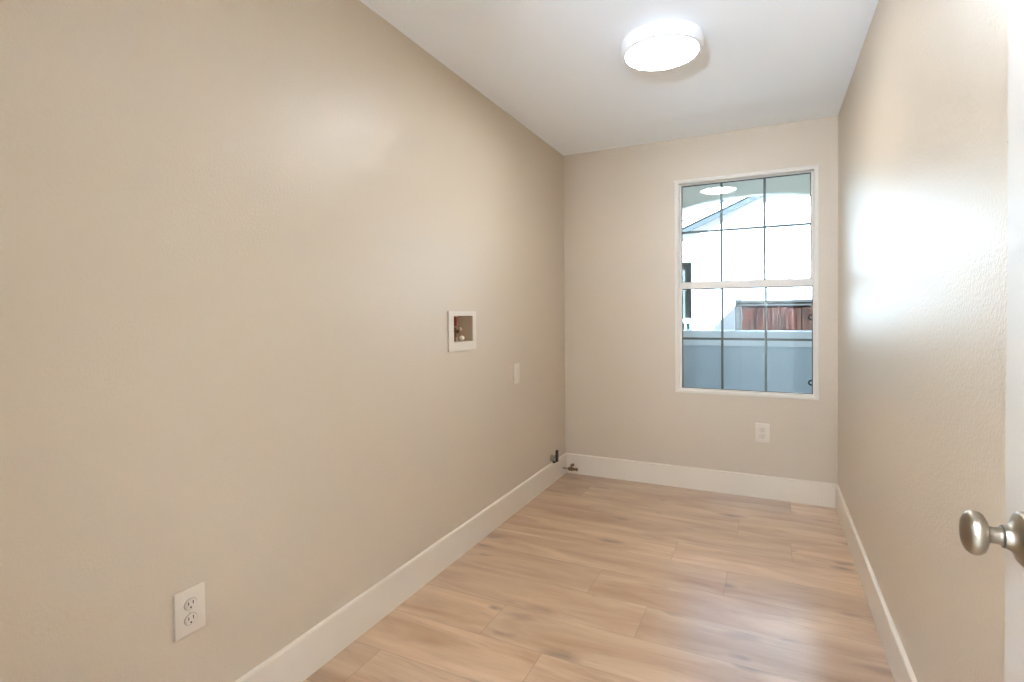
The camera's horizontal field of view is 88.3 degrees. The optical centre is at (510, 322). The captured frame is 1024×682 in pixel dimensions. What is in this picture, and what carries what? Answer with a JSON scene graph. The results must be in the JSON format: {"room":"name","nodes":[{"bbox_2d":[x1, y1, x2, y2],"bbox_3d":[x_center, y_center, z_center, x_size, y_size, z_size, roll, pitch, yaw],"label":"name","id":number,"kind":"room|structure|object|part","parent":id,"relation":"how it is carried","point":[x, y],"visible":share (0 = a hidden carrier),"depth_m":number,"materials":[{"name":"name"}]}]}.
{"room":"laundry room","nodes":[
{"label":"laundry room","id":0,"kind":"room"},
{"bbox_2d":[0,0,564,681],"bbox_3d":[-0.466,-0.027,2.385,0.100,2.440,3.806,0,1,26],"label":"wall","id":1,"kind":"structure","parent":0,"point":[239,239],"depth_m":1.57,"materials":[{"name":"beige paint"}]},
{"bbox_2d":[173,582,204,641],"bbox_3d":[-0.871,0.785,1.432,0.009,0.125,0.085,0,1,26],"label":"wall outlet","id":2,"kind":"object","parent":1,"relation":"attached to","point":[189,604],"visible":1,"depth_m":1.43,"materials":[{"name":"beige plastic"}]},
{"bbox_2d":[184,612,196,625],"bbox_3d":[-0.869,0.806,1.432,0.001,0.031,0.036,0,1,26],"label":"receptacle","id":3,"kind":"object","parent":2,"relation":"attached to","point":[190,618],"depth_m":1.43,"materials":[{"name":"grey plastic"}]},
{"bbox_2d":[184,597,196,609],"bbox_3d":[-0.870,0.765,1.431,0.001,0.031,0.036,0,1,26],"label":"receptacle","id":4,"kind":"object","parent":2,"relation":"attached to","point":[190,603],"depth_m":1.43,"materials":[{"name":"grey plastic"}]},
{"bbox_2d":[235,453,566,681],"bbox_3d":[-0.380,1.118,2.429,0.014,0.148,3.691,0,1,26],"label":"baseboard","id":5,"kind":"structure","parent":1,"relation":"attached to","point":[301,658],"depth_m":2.16,"materials":[{"name":"beige paint"}]},
{"bbox_2d":[447,311,475,351],"bbox_3d":[-0.288,0.044,2.730,0.098,0.201,0.270,0,1,26],"label":"washer box","id":6,"kind":"object","parent":1,"relation":"attached to","point":[461,324],"visible":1,"depth_m":2.75,"materials":[{"name":"beige plastic"}]},
{"bbox_2d":[454,327,459,341],"bbox_3d":[-0.284,0.063,2.735,0.044,0.074,0.022,0,1,26],"label":"tap","id":7,"kind":"object","parent":6,"relation":"on","point":[455,331],"depth_m":2.73,"materials":[{"name":"brown metal"}]},
{"bbox_2d":[513,363,519,383],"bbox_3d":[0.037,0.320,3.287,0.010,0.125,0.082,0,1,26],"label":"wall switch","id":8,"kind":"object","parent":1,"relation":"attached to","point":[516,370],"visible":1,"depth_m":3.28,"materials":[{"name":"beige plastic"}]},
{"bbox_2d":[550,450,558,462],"bbox_3d":[0.318,0.969,3.810,0.053,0.096,0.052,0,1,26],"label":"gas valve","id":9,"kind":"object","parent":1,"relation":"attached to","point":[555,458],"visible":1,"depth_m":3.80,"materials":[{"name":"silver metal"}]},
{"bbox_3d":[0.334,0.964,3.802,0.017,0.086,0.026,0,1,26],"label":"lever","id":10,"kind":"part","parent":9,"relation":"part of","materials":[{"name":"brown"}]},
{"bbox_2d":[563,463,577,470],"bbox_3d":[0.448,1.090,3.971,0.117,0.056,0.029,0,1,26],"label":"shutoff valve","id":11,"kind":"object","parent":1,"relation":"attached to","point":[571,468],"visible":1,"depth_m":3.96,"materials":[{"name":"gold metal"}]},
{"bbox_2d":[303,473,894,681],"bbox_3d":[0.431,1.221,2.054,3.600,0.060,3.956,0,1,26],"label":"floor","id":12,"kind":"structure","parent":0,"point":[594,579],"depth_m":2.24,"materials":[{"name":"brown wood"}]},
{"bbox_2d":[359,0,878,155],"bbox_3d":[0.410,-1.279,2.016,3.600,0.060,3.956,0,1,26],"label":"ceiling","id":13,"kind":"structure","parent":0,"point":[556,67],"depth_m":2.54,"materials":[{"name":"white paint"}]},
{"bbox_2d":[621,19,703,70],"bbox_3d":[0.674,-1.224,2.355,0.355,0.065,0.355,0,1,26],"label":"ceiling light","id":14,"kind":"object","parent":13,"relation":"attached to","point":[672,43],"visible":1,"depth_m":2.28,"materials":[{"name":"white plastic"}]},
{"bbox_2d":[626,36,698,69],"bbox_3d":[0.674,-1.201,2.355,0.313,0.019,0.313,0,1,26],"label":"diffuser","id":15,"kind":"object","parent":14,"relation":"attached to","point":[642,52],"depth_m":2.32,"materials":[{"name":"white plastic"}]},
{"bbox_2d":[563,115,837,483],"bbox_3d":[1.257,-0.062,3.744,3.600,2.440,0.150,0,1,26],"label":"wall","id":16,"kind":"structure","parent":0,"point":[622,401],"depth_m":3.76,"materials":[{"name":"beige paint"}]},
{"bbox_2d":[567,453,834,507],"bbox_3d":[1.232,1.085,3.687,1.776,0.148,0.014,0,1,26],"label":"baseboard","id":17,"kind":"structure","parent":16,"relation":"attached to","point":[743,484],"depth_m":3.62,"materials":[{"name":"beige paint"}]},
{"bbox_2d":[673,164,819,399],"bbox_3d":[1.569,-0.251,3.559,0.888,1.482,0.121,0,1,26],"label":"window","id":18,"kind":"structure","parent":16,"relation":"in","point":[813,170],"depth_m":3.52,"materials":[{"name":"beige plastic"}]},
{"bbox_3d":[1.573,-0.604,3.565,0.826,0.728,0.032,0,1,26],"label":"sash","id":19,"kind":"part","parent":18,"relation":"part of","materials":[{"name":"beige plastic"}]},
{"bbox_3d":[1.565,0.096,3.546,0.826,0.748,0.032,0,1,26],"label":"sash","id":20,"kind":"part","parent":18,"relation":"part of","materials":[{"name":"beige plastic"}]},
{"bbox_3d":[1.539,-0.986,3.498,0.888,0.009,0.010,0,1,26],"label":"head trim","id":21,"kind":"part","parent":18,"relation":"part of","materials":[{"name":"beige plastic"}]},
{"bbox_2d":[755,423,769,442],"bbox_3d":[1.659,0.729,3.474,0.085,0.125,0.009,0,1,26],"label":"wall outlet","id":22,"kind":"object","parent":16,"relation":"attached to","point":[762,430],"visible":1,"depth_m":3.47,"materials":[{"name":"beige plastic"}]},
{"bbox_2d":[682,174,809,209],"bbox_3d":[1.435,-0.623,4.904,4.300,1.396,0.089,0,1,26],"label":"wall","id":23,"kind":"structure","parent":0,"point":[798,185],"depth_m":4.56,"materials":[{"name":"white paint"}]},
{"bbox_2d":[683,330,811,392],"bbox_3d":[1.469,0.636,4.972,4.300,1.124,0.244,0,1,26],"label":"wall","id":24,"kind":"structure","parent":0,"point":[789,363],"depth_m":4.56,"materials":[{"name":"blue paint"}]},
{"bbox_2d":[838,0,1008,681],"bbox_3d":[1.244,-0.029,1.548,0.100,2.440,3.806,0,1,26],"label":"wall","id":25,"kind":"structure","parent":0,"point":[923,114],"depth_m":1.42,"materials":[{"name":"beige paint"}]},
{"bbox_2d":[835,484,916,681],"bbox_3d":[1.228,1.116,1.642,0.014,0.148,3.691,0,1,26],"label":"baseboard","id":26,"kind":"structure","parent":25,"relation":"attached to","point":[898,661],"depth_m":2.05,"materials":[{"name":"beige paint"}]},
{"bbox_3d":[-0.422,0.004,0.310,1.804,2.440,0.115,0,1,26],"label":"wall","id":27,"kind":"structure","parent":0,"visible":0},
{"bbox_2d":[959,0,1023,681],"bbox_3d":[0.482,0.193,0.362,0.100,2.025,0.781,0,1,25],"label":"door","id":28,"kind":"structure","parent":27,"relation":"in","point":[976,536],"depth_m":0.67,"materials":[{"name":"beige paint"}]},
{"bbox_3d":[0.586,0.266,0.667,0.026,0.055,0.048,0,1,26],"label":"knob","id":29,"kind":"part","parent":28,"relation":"part of","materials":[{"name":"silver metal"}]},
{"bbox_3d":[0.506,0.193,0.350,0.035,2.025,0.762,0,1,26],"label":"frame","id":30,"kind":"part","parent":28,"relation":"part of","materials":[{"name":"beige paint"}]},
{"label":"outside","id":31,"kind":"structure","parent":0,"visible":0},
{"bbox_3d":[13.080,0.919,29.944,80.000,0.100,54.750,0,1,26],"label":"ground","id":32,"kind":"structure","parent":31,"visible":0},
{"bbox_2d":[683,195,811,329],"bbox_3d":[6.115,-0.703,10.373,7.355,3.843,6.370,0,1,26],"label":"neighbor house","id":33,"kind":"structure","parent":32,"relation":"on","point":[787,248],"depth_m":8.23,"materials":[{"name":"white paint"}]},
{"bbox_3d":[2.589,0.191,8.856,0.858,0.360,0.004,0,1,26],"label":"pane","id":34,"kind":"part","parent":33,"relation":"part of","materials":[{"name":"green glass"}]},
{"bbox_3d":[2.576,0.154,8.829,0.858,0.435,0.058,0,1,26],"label":"window rail","id":35,"kind":"part","parent":33,"relation":"part of","materials":[{"name":"white paint"}]},
{"bbox_2d":[734,299,811,330],"bbox_3d":[4.714,0.478,7.135,3.058,1.603,1.018,0,1,26],"label":"wooden fence","id":36,"kind":"object","parent":32,"relation":"on","point":[749,314],"visible":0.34,"depth_m":7.15,"materials":[{"name":"brown wood"}]},
{"bbox_3d":[3.191,0.486,7.382,0.105,1.603,0.123,0,1,26],"label":"fence post","id":37,"kind":"part","parent":36,"relation":"part of","materials":[{"name":"grey wood"}]},
{"bbox_3d":[4.495,-0.263,6.714,2.995,0.080,0.090,0,1,26],"label":"rail","id":38,"kind":"part","parent":36,"relation":"part of","materials":[{"name":"grey wood"}]}
]}

